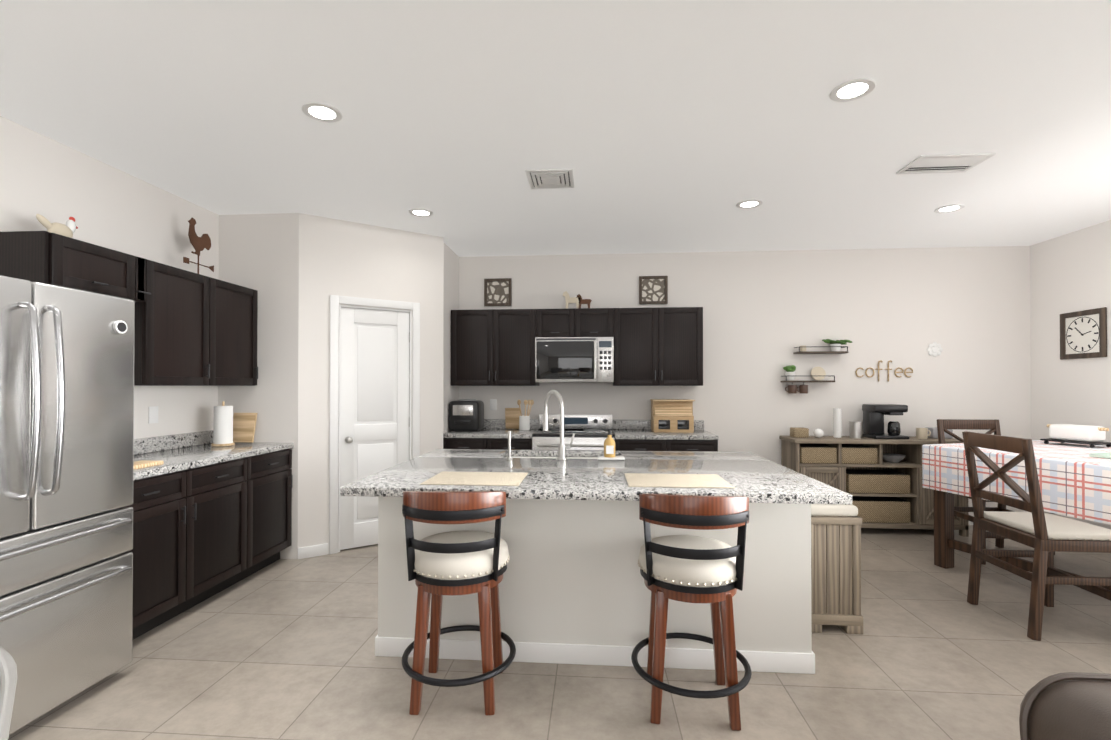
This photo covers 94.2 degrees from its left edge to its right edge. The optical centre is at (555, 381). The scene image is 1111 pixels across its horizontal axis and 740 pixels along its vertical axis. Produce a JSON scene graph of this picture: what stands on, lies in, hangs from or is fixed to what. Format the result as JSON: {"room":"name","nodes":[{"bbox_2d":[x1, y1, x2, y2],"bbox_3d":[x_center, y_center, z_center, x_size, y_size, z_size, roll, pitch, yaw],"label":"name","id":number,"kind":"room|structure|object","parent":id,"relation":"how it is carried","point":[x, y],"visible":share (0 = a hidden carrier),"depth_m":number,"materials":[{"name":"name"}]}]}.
{"room":"dining room and kitchen","nodes":[
{"label":"dining room and kitchen","id":0,"kind":"room"},
{"bbox_2d":[0,116,218,438],"bbox_3d":[-2.982,0.008,1.271,0.120,2.740,8.940,0,0,4],"label":"wall","id":1,"kind":"structure","parent":0,"point":[100,202],"depth_m":3.27,"materials":[{"name":"white paint"}]},
{"bbox_2d":[0,231,151,302],"bbox_3d":[-2.635,-0.610,2.825,0.331,0.260,0.557,0,0,4],"label":"upper cabinet","id":2,"kind":"object","parent":1,"relation":"attached to","point":[46,257],"depth_m":2.67,"materials":[{"name":"black wood"}]},
{"bbox_2d":[36,214,77,237],"bbox_3d":[-2.612,-0.819,2.712,0.060,0.144,0.212,0,0,4],"label":"rooster","id":3,"kind":"object","parent":2,"relation":"on","point":[69,228],"visible":0.96,"depth_m":2.70,"materials":[{"name":"white ceramic"}]},
{"bbox_2d":[148,406,157,423],"bbox_3d":[-2.746,0.226,3.528,0.006,0.115,0.075,0,0,4],"label":"electrical outlet plate","id":4,"kind":"object","parent":1,"relation":"attached to","point":[153,415],"visible":0.44,"depth_m":3.51,"materials":[{"name":"white plastic"}]},
{"bbox_2d":[134,261,219,385],"bbox_3d":[-2.592,-0.355,3.386,0.331,0.760,0.572,0,0,4],"label":"upper cabinet","id":5,"kind":"object","parent":1,"relation":"attached to","point":[192,329],"depth_m":3.34,"materials":[{"name":"black wood"}]},
{"bbox_2d":[183,218,213,273],"bbox_3d":[-2.574,-0.949,3.733,0.100,0.432,0.285,0,0,4],"label":"weathervane","id":6,"kind":"object","parent":5,"relation":"on","point":[201,243],"visible":0.69,"depth_m":3.71,"materials":[{"name":"brown metal"}]},
{"bbox_2d":[220,280,257,385],"bbox_3d":[-2.557,-0.351,3.840,0.331,0.760,0.571,0,0,4],"label":"upper cabinet","id":7,"kind":"object","parent":1,"relation":"attached to","point":[238,304],"depth_m":3.90,"materials":[{"name":"black wood"}]},
{"bbox_2d":[218,213,458,558],"bbox_3d":[-1.841,0.036,4.809,1.617,2.740,1.470,0,0,4],"label":"wall","id":8,"kind":"structure","parent":0,"point":[295,270],"depth_m":4.15,"materials":[{"name":"white paint"}]},
{"bbox_2d":[329,295,419,553],"bbox_3d":[-1.544,0.348,4.439,0.750,2.110,0.154,0,-1,-34],"label":"pantry door","id":9,"kind":"structure","parent":8,"relation":"in","point":[374,358],"depth_m":4.39,"materials":[{"name":"white wood"}]},
{"bbox_2d":[298,516,973,558],"bbox_3d":[0.697,1.331,0.979,7.260,0.090,8.700,0,0,4],"label":"baseboard","id":10,"kind":"structure","parent":8,"relation":"attached to","point":[312,551],"depth_m":4.13,"materials":[{"name":"white"}]},
{"bbox_2d":[0,0,1110,256],"bbox_3d":[0.697,-1.424,1.001,7.500,0.120,8.940,0,0,4],"label":"ceiling","id":11,"kind":"structure","parent":0,"point":[670,126],"depth_m":2.59,"materials":[{"name":"white paint"}]},
{"bbox_2d":[302,102,342,122],"bbox_3d":[-1.168,-1.347,2.588,0.188,0.007,0.188,0,0,4],"label":"recessed light","id":12,"kind":"object","parent":11,"relation":"in","point":[321,112],"visible":1,"depth_m":2.58,"materials":[{"name":"white"}]},
{"bbox_2d":[409,208,432,216],"bbox_3d":[-1.063,-1.335,4.084,0.188,0.007,0.188,0,0,4],"label":"recessed light","id":13,"kind":"object","parent":11,"relation":"in","point":[418,212],"visible":1,"depth_m":4.07,"materials":[{"name":"white glass"}]},
{"bbox_2d":[525,168,573,188],"bbox_3d":[-0.031,-1.335,3.413,0.300,0.018,0.300,0,0,4],"label":"ceiling vent","id":14,"kind":"object","parent":11,"relation":"in","point":[549,178],"visible":1,"depth_m":3.39,"materials":[{"name":"grey"}]},
{"bbox_2d":[736,199,762,208],"bbox_3d":[1.459,-1.337,3.891,0.188,0.007,0.188,0,0,4],"label":"recessed light","id":15,"kind":"object","parent":11,"relation":"in","point":[749,204],"visible":0.98,"depth_m":3.89,"materials":[{"name":"white glass"}]},
{"bbox_2d":[829,78,875,101],"bbox_3d":[1.375,-1.349,2.393,0.188,0.007,0.188,0,0,4],"label":"recessed light","id":16,"kind":"object","parent":11,"relation":"in","point":[851,90],"visible":1,"depth_m":2.39,"materials":[{"name":"white"}]},
{"bbox_2d":[896,153,995,173],"bbox_3d":[2.388,-1.338,3.178,0.420,0.015,0.260,0,0,4],"label":"ceiling vent","id":17,"kind":"object","parent":11,"relation":"in","point":[942,163],"visible":1,"depth_m":3.16,"materials":[{"name":"grey metal"}]},
{"bbox_2d":[934,204,964,212],"bbox_3d":[3.042,-1.336,3.991,0.188,0.007,0.188,0,0,4],"label":"recessed light","id":18,"kind":"object","parent":11,"relation":"in","point":[950,208],"visible":1,"depth_m":3.98,"materials":[{"name":"white glass"}]},
{"bbox_2d":[8,525,1110,739],"bbox_3d":[0.697,1.436,0.978,7.500,0.120,8.940,0,0,4],"label":"floor","id":19,"kind":"structure","parent":0,"point":[281,649],"depth_m":2.43,"materials":[{"name":"tile"}]},
{"bbox_2d":[0,647,17,739],"bbox_3d":[-1.200,0.848,0.186,0.853,1.042,1.180,0,0,4],"label":"chair","id":20,"kind":"object","parent":19,"relation":"on","point":[8,674],"visible":1,"depth_m":0.70,"materials":[{"name":"leather"}]},
{"bbox_2d":[0,275,134,734],"bbox_3d":[-2.399,0.494,2.050,0.863,1.780,0.900,0,0,4],"label":"refrigerator","id":21,"kind":"object","parent":19,"relation":"on","point":[66,462],"visible":1,"depth_m":2.14,"materials":[{"name":"grey metal"}]},
{"bbox_2d":[125,455,256,639],"bbox_3d":[-2.469,0.952,3.078,0.621,0.880,1.118,0,0,4],"label":"base cabinet","id":22,"kind":"object","parent":19,"relation":"on","point":[202,534],"depth_m":3.06,"materials":[{"name":"black wood"}]},
{"bbox_2d":[257,448,292,570],"bbox_3d":[-2.413,0.958,3.812,0.621,0.880,0.585,0,0,4],"label":"base cabinet","id":23,"kind":"object","parent":19,"relation":"on","point":[274,471],"depth_m":3.87,"materials":[{"name":"black wood"}]},
{"bbox_2d":[133,430,293,479],"bbox_3d":[-2.444,0.444,3.316,0.635,0.140,1.587,0,0,4],"label":"countertop","id":24,"kind":"structure","parent":23,"relation":"on","point":[179,452],"depth_m":3.48,"materials":[{"name":"stone"}]},
{"bbox_2d":[134,460,163,469],"bbox_3d":[-2.301,0.458,2.830,0.140,0.022,0.220,0,0,4],"label":"wood tray","id":25,"kind":"object","parent":24,"relation":"on","point":[142,464],"visible":0.48,"depth_m":2.86,"materials":[{"name":"beige wood"}]},
{"bbox_2d":[211,401,234,445],"bbox_3d":[-2.501,0.313,3.890,0.150,0.330,0.150,0,0,4],"label":"paper towel holder","id":26,"kind":"object","parent":24,"relation":"on","point":[223,425],"visible":1,"depth_m":3.84,"materials":[{"name":"white paper"}]},
{"bbox_2d":[233,413,257,442],"bbox_3d":[-2.462,0.361,4.077,0.190,0.232,0.065,0,0,4],"label":"cutting board","id":27,"kind":"object","parent":24,"relation":"on","point":[244,425],"visible":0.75,"depth_m":4.07,"materials":[{"name":"brown wood"}]},
{"bbox_2d":[402,491,515,714],"bbox_3d":[-0.430,0.917,2.317,0.502,0.942,0.513,0,0,4],"label":"bar stool","id":28,"kind":"object","parent":19,"relation":"on","point":[455,563],"visible":1,"depth_m":2.15,"materials":[{"name":"brown wood"}]},
{"bbox_2d":[443,438,531,449],"bbox_3d":[-0.619,0.969,5.131,0.857,0.880,0.621,0,0,4],"label":"base cabinet","id":29,"kind":"object","parent":19,"relation":"on","point":[448,443],"depth_m":4.83,"materials":[{"name":"black wood"}]},
{"bbox_2d":[443,419,718,439],"bbox_3d":[0.223,0.458,5.064,2.547,0.140,0.635,0,0,4],"label":"countertop","id":30,"kind":"structure","parent":29,"relation":"on","point":[622,429],"depth_m":4.97,"materials":[{"name":"stone"}]},
{"bbox_2d":[449,399,483,431],"bbox_3d":[-0.891,0.333,5.171,0.300,0.311,0.320,0,0,4],"label":"air fryer","id":31,"kind":"object","parent":30,"relation":"on","point":[466,415],"visible":1,"depth_m":5.03,"materials":[{"name":"black plastic"}]},
{"bbox_2d":[505,408,520,428],"bbox_3d":[-0.442,0.380,5.372,0.160,0.218,0.053,0,0,4],"label":"cutting board","id":32,"kind":"object","parent":30,"relation":"on","point":[512,415],"visible":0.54,"depth_m":5.36,"materials":[{"name":"brown wood"}]},
{"bbox_2d":[517,400,533,430],"bbox_3d":[-0.305,0.335,5.226,0.170,0.308,0.110,0,0,4],"label":"utensil crock","id":33,"kind":"object","parent":30,"relation":"on","point":[524,422],"visible":1,"depth_m":5.20,"materials":[{"name":"white ceramic"}]},
{"bbox_2d":[650,399,694,432],"bbox_3d":[1.145,0.332,5.083,0.400,0.312,0.255,0,0,4],"label":"bread box","id":34,"kind":"object","parent":30,"relation":"on","point":[671,415],"visible":1,"depth_m":4.97,"materials":[{"name":"brown wood"}]},
{"bbox_2d":[532,414,614,449],"bbox_3d":[0.183,0.860,5.001,0.754,1.055,0.706,0,0,4],"label":"range","id":35,"kind":"object","parent":19,"relation":"on","point":[588,431],"visible":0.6,"depth_m":4.91,"materials":[{"name":"grey metal"}]},
{"bbox_2d":[375,497,814,673],"bbox_3d":[0.198,0.953,3.055,2.154,0.879,1.042,0,0,4],"label":"kitchen island","id":36,"kind":"object","parent":19,"relation":"on","point":[573,589],"depth_m":2.54,"materials":[{"name":"white paint"}]},
{"bbox_2d":[420,449,767,460],"bbox_3d":[0.224,0.495,3.389,2.180,0.040,0.420,0,0,4],"label":"island countertop","id":37,"kind":"structure","parent":36,"relation":"on","point":[676,455],"depth_m":3.37,"materials":[{"name":"grey stone"}]},
{"bbox_2d":[506,431,512,459],"bbox_3d":[-0.279,0.387,3.182,0.044,0.171,0.102,0,0,4],"label":"soap pump","id":38,"kind":"object","parent":37,"relation":"on","point":[509,457],"visible":1,"depth_m":3.15,"materials":[{"name":"silver metal"}]},
{"bbox_2d":[543,390,574,459],"bbox_3d":[0.019,0.261,3.217,0.212,0.424,0.211,0,0,4],"label":"faucet","id":39,"kind":"object","parent":37,"relation":"on","point":[562,447],"visible":1,"depth_m":3.13,"materials":[{"name":"silver metal"}]},
{"bbox_2d":[504,453,619,456],"bbox_3d":[0.037,0.619,3.372,0.780,0.232,0.360,0,0,4],"label":"sink","id":40,"kind":"object","parent":37,"relation":"in","point":[505,454],"depth_m":3.56,"materials":[{"name":"silver metal"}]},
{"bbox_2d":[598,456,624,459],"bbox_3d":[0.342,0.467,3.170,0.160,0.012,0.100,0,0,4],"label":"soap tray","id":41,"kind":"object","parent":37,"relation":"on","point":[612,458],"visible":0.96,"depth_m":3.12,"materials":[{"name":"white ceramic"}]},
{"bbox_2d":[603,429,615,457],"bbox_3d":[0.330,0.375,3.171,0.077,0.170,0.072,0,0,4],"label":"soap bottle","id":42,"kind":"object","parent":41,"relation":"on","point":[609,447],"visible":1,"depth_m":3.14,"materials":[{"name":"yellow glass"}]},
{"bbox_2d":[340,457,851,504],"bbox_3d":[0.170,0.489,2.691,2.180,0.040,0.980,0,0,4],"label":"island countertop","id":43,"kind":"structure","parent":36,"relation":"on","point":[547,478],"depth_m":2.47,"materials":[{"name":"grey stone"}]},
{"bbox_2d":[420,471,527,485],"bbox_3d":[-0.377,0.465,2.493,0.450,0.004,0.340,0,0,4],"label":"placemat","id":44,"kind":"object","parent":43,"relation":"on","point":[483,478],"visible":0.96,"depth_m":2.47,"materials":[{"name":"beige fabric"}]},
{"bbox_2d":[625,473,734,487],"bbox_3d":[0.567,0.465,2.440,0.460,0.004,0.340,0,0,4],"label":"placemat","id":45,"kind":"object","parent":43,"relation":"on","point":[676,480],"visible":0.92,"depth_m":2.42,"materials":[{"name":"beige fabric"}]},
{"bbox_2d":[615,439,717,451],"bbox_3d":[1.030,0.968,5.005,0.927,0.880,0.621,0,0,4],"label":"base cabinet","id":46,"kind":"object","parent":19,"relation":"on","point":[621,444],"depth_m":4.70,"materials":[{"name":"black wood"}]},
{"bbox_2d":[631,494,751,730],"bbox_3d":[0.582,0.917,2.240,0.502,0.942,0.513,0,0,4],"label":"bar stool","id":47,"kind":"object","parent":19,"relation":"on","point":[689,569],"visible":1,"depth_m":2.07,"materials":[{"name":"brown wood"}]},
{"bbox_2d":[811,504,862,633],"bbox_3d":[1.587,1.045,3.441,0.306,0.700,1.176,0,0,4],"label":"cabinet","id":48,"kind":"object","parent":19,"relation":"on","point":[835,564],"visible":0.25,"depth_m":2.87,"materials":[{"name":"brown wood"}]},
{"bbox_2d":[779,435,968,536],"bbox_3d":[3.010,0.972,4.930,1.550,0.870,0.414,0,0,4],"label":"sideboard","id":49,"kind":"object","parent":19,"relation":"on","point":[880,481],"visible":0.62,"depth_m":4.78,"materials":[{"name":"brown wood"}]},
{"bbox_2d":[790,427,808,437],"bbox_3d":[2.368,0.492,5.020,0.140,0.090,0.120,0,0,4],"label":"basket","id":50,"kind":"object","parent":49,"relation":"on","point":[799,432],"visible":0.98,"depth_m":4.96,"materials":[{"name":"beige wicker"}]},
{"bbox_2d":[813,429,823,437],"bbox_3d":[2.510,0.491,4.929,0.090,0.090,0.090,0,0,4],"label":"sugar bowl","id":51,"kind":"object","parent":49,"relation":"on","point":[818,433],"visible":1,"depth_m":4.90,"materials":[{"name":"white ceramic"}]},
{"bbox_2d":[833,408,841,437],"bbox_3d":[2.725,0.397,4.994,0.070,0.280,0.070,0,0,4],"label":"coffee canister","id":52,"kind":"object","parent":49,"relation":"on","point":[837,426],"visible":1,"depth_m":4.97,"materials":[{"name":"white ceramic"}]},
{"bbox_2d":[849,421,862,438],"bbox_3d":[2.868,0.458,4.932,0.114,0.156,0.114,0,0,4],"label":"coffee canister","id":53,"kind":"object","parent":49,"relation":"on","point":[856,429],"visible":1,"depth_m":4.89,"materials":[{"name":"silver metal"}]},
{"bbox_2d":[862,404,908,438],"bbox_3d":[3.146,0.376,4.934,0.300,0.320,0.265,0,0,4],"label":"coffee maker","id":54,"kind":"object","parent":49,"relation":"on","point":[873,421],"visible":0.98,"depth_m":4.91,"materials":[{"name":"black plastic"}]},
{"bbox_2d":[916,428,930,438],"bbox_3d":[3.462,0.486,4.856,0.125,0.100,0.090,0,0,4],"label":"coffee mug","id":55,"kind":"object","parent":49,"relation":"on","point":[921,433],"visible":1,"depth_m":4.82,"materials":[{"name":"beige ceramic"}]},
{"bbox_2d":[925,427,952,438],"bbox_3d":[3.649,0.486,4.923,0.180,0.100,0.140,0,0,4],"label":"box","id":56,"kind":"object","parent":49,"relation":"on","point":[934,433],"visible":0.42,"depth_m":4.86,"materials":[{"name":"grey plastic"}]},
{"bbox_2d":[937,419,1014,564],"bbox_3d":[3.519,0.861,4.187,0.503,1.083,0.519,0,0,4],"label":"dining chair","id":57,"kind":"object","parent":19,"relation":"on","point":[944,425],"visible":0.08,"depth_m":4.40,"materials":[{"name":"brown wood"}]},
{"bbox_2d":[934,490,1110,590],"bbox_3d":[3.638,0.940,3.448,1.250,0.911,1.450,0,0,-16],"label":"dining table","id":58,"kind":"object","parent":19,"relation":"on","point":[946,544],"visible":0.31,"depth_m":3.88,"materials":[{"name":"brown wood"}]},
{"bbox_2d":[922,440,1110,524],"bbox_3d":[3.638,0.644,3.450,1.274,0.330,1.474,0,0,-16],"label":"tablecloth","id":59,"kind":"object","parent":58,"relation":"on","point":[1074,480],"visible":0.88,"depth_m":3.31,"materials":[{"name":"fabric"}]},
{"bbox_2d":[1040,424,1110,447],"bbox_3d":[3.946,0.405,3.912,0.220,0.152,0.370,0,0,-16],"label":"caddy","id":60,"kind":"object","parent":59,"relation":"on","point":[1091,436],"visible":0.98,"depth_m":3.84,"materials":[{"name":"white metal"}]},
{"bbox_2d":[1089,452,1110,458],"bbox_3d":[3.547,0.464,3.191,0.260,0.022,0.260,0,0,-16],"label":"napkins","id":61,"kind":"object","parent":59,"relation":"on","point":[1104,455],"visible":0.96,"depth_m":3.23,"materials":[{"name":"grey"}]},
{"bbox_2d":[962,431,1110,640],"bbox_3d":[2.818,0.852,3.007,0.519,1.083,0.503,0,0,4],"label":"dining chair","id":62,"kind":"object","parent":19,"relation":"on","point":[1041,532],"visible":1,"depth_m":2.92,"materials":[{"name":"brown wood"}]},
{"bbox_2d":[1019,672,1110,739],"bbox_3d":[0.936,0.847,0.042,0.853,1.042,1.180,0,0,4],"label":"chair","id":63,"kind":"object","parent":19,"relation":"on","point":[1069,706],"visible":1,"depth_m":0.59,"materials":[{"name":"leather"}]},
{"bbox_2d":[459,246,1030,515],"bbox_3d":[1.033,0.041,5.387,7.500,2.740,0.120,0,0,4],"label":"wall","id":64,"kind":"structure","parent":0,"point":[765,313],"depth_m":5.21,"materials":[{"name":"white paint"}]},
{"bbox_2d":[490,399,496,409],"bbox_3d":[-0.657,0.241,5.450,0.075,0.115,0.006,0,0,4],"label":"outlet","id":65,"kind":"object","parent":64,"relation":"attached to","point":[493,404],"visible":1,"depth_m":5.45,"materials":[{"name":"white plastic"}]},
{"bbox_2d":[484,278,511,305],"bbox_3d":[-0.608,-0.944,5.448,0.290,0.290,0.020,0,0,4],"label":"picture frame","id":66,"kind":"object","parent":64,"relation":"attached to","point":[497,291],"visible":1,"depth_m":5.45,"materials":[{"name":"brown wood"}]},
{"bbox_2d":[451,307,702,385],"bbox_3d":[0.199,-0.341,5.211,2.477,0.760,0.358,0,0,4],"label":"upper cabinet","id":67,"kind":"object","parent":64,"relation":"attached to","point":[662,346],"visible":0.9,"depth_m":5.06,"materials":[{"name":"black wood"}]},
{"bbox_2d":[535,337,613,381],"bbox_3d":[0.194,-0.212,5.158,0.756,0.433,0.457,0,0,4],"label":"microwave","id":68,"kind":"object","parent":67,"relation":"attached to","point":[574,359],"visible":1,"depth_m":4.97,"materials":[{"name":"grey metal"}]},
{"bbox_2d":[563,291,591,308],"bbox_3d":[0.217,-0.819,5.226,0.298,0.196,0.070,0,0,4],"label":"horse figurine","id":69,"kind":"object","parent":67,"relation":"on","point":[578,300],"visible":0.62,"depth_m":5.21,"materials":[{"name":"beige ceramic"}]},
{"bbox_2d":[639,276,667,303],"bbox_3d":[1.008,-0.945,5.324,0.290,0.290,0.020,0,0,4],"label":"picture frame","id":70,"kind":"object","parent":64,"relation":"attached to","point":[653,289],"visible":1,"depth_m":5.32,"materials":[{"name":"brown wood"}]},
{"bbox_2d":[781,376,834,381],"bbox_3d":[2.510,-0.028,5.143,0.474,0.066,0.138,0,0,4],"label":"shelf","id":71,"kind":"object","parent":64,"relation":"attached to","point":[809,380],"visible":1,"depth_m":5.08,"materials":[{"name":"black metal"}]},
{"bbox_2d":[783,365,795,380],"bbox_3d":[2.342,-0.090,5.160,0.118,0.153,0.130,0,0,4],"label":"potted plant","id":72,"kind":"object","parent":71,"relation":"on","point":[790,372],"visible":1,"depth_m":5.13,"materials":[{"name":"white ceramic"}]},
{"bbox_2d":[811,367,825,379],"bbox_3d":[2.629,-0.083,5.170,0.140,0.140,0.041,0,0,4],"label":"plate","id":73,"kind":"object","parent":71,"relation":"on","point":[818,373],"visible":0.88,"depth_m":5.17,"materials":[{"name":"beige ceramic"}]},
{"bbox_2d":[793,346,848,353],"bbox_3d":[2.635,-0.313,5.136,0.473,0.066,0.138,0,0,4],"label":"shelf","id":74,"kind":"object","parent":64,"relation":"attached to","point":[822,352],"visible":1,"depth_m":5.08,"materials":[{"name":"black metal"}]},
{"bbox_2d":[800,346,805,350],"bbox_3d":[2.469,-0.329,5.150,0.055,0.060,0.056,0,0,4],"label":"jar","id":75,"kind":"object","parent":74,"relation":"on","point":[802,348],"visible":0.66,"depth_m":5.13,"materials":[{"name":"beige ceramic"}]},
{"bbox_2d":[822,339,851,350],"bbox_3d":[2.792,-0.362,5.129,0.281,0.125,0.158,0,0,4],"label":"potted plant","id":76,"kind":"object","parent":74,"relation":"on","point":[836,342],"visible":1,"depth_m":5.09,"materials":[{"name":"green plant"}]},
{"bbox_2d":[855,360,912,380],"bbox_3d":[3.274,-0.109,5.146,0.547,0.212,0.014,0,0,4],"label":"coffee sign","id":77,"kind":"object","parent":64,"relation":"attached to","point":[888,369],"visible":1,"depth_m":5.14,"materials":[{"name":"brown wood"}]},
{"bbox_2d":[927,342,942,356],"bbox_3d":[3.755,-0.319,5.113,0.146,0.148,0.012,0,0,4],"label":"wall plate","id":78,"kind":"object","parent":64,"relation":"attached to","point":[935,348],"visible":1,"depth_m":5.11,"materials":[{"name":"white ceramic"}]},
{"bbox_2d":[1030,220,1110,529],"bbox_3d":[4.376,0.003,0.709,0.120,2.740,8.940,0,0,4],"label":"wall","id":79,"kind":"structure","parent":0,"point":[1070,272],"depth_m":4.65,"materials":[{"name":"white paint"}]},
{"bbox_2d":[1060,307,1106,359],"bbox_3d":[4.591,-0.411,4.502,0.024,0.415,0.415,0,0,4],"label":"clock","id":80,"kind":"object","parent":79,"relation":"attached to","point":[1083,333],"visible":1,"depth_m":4.48,"materials":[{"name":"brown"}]}
]}

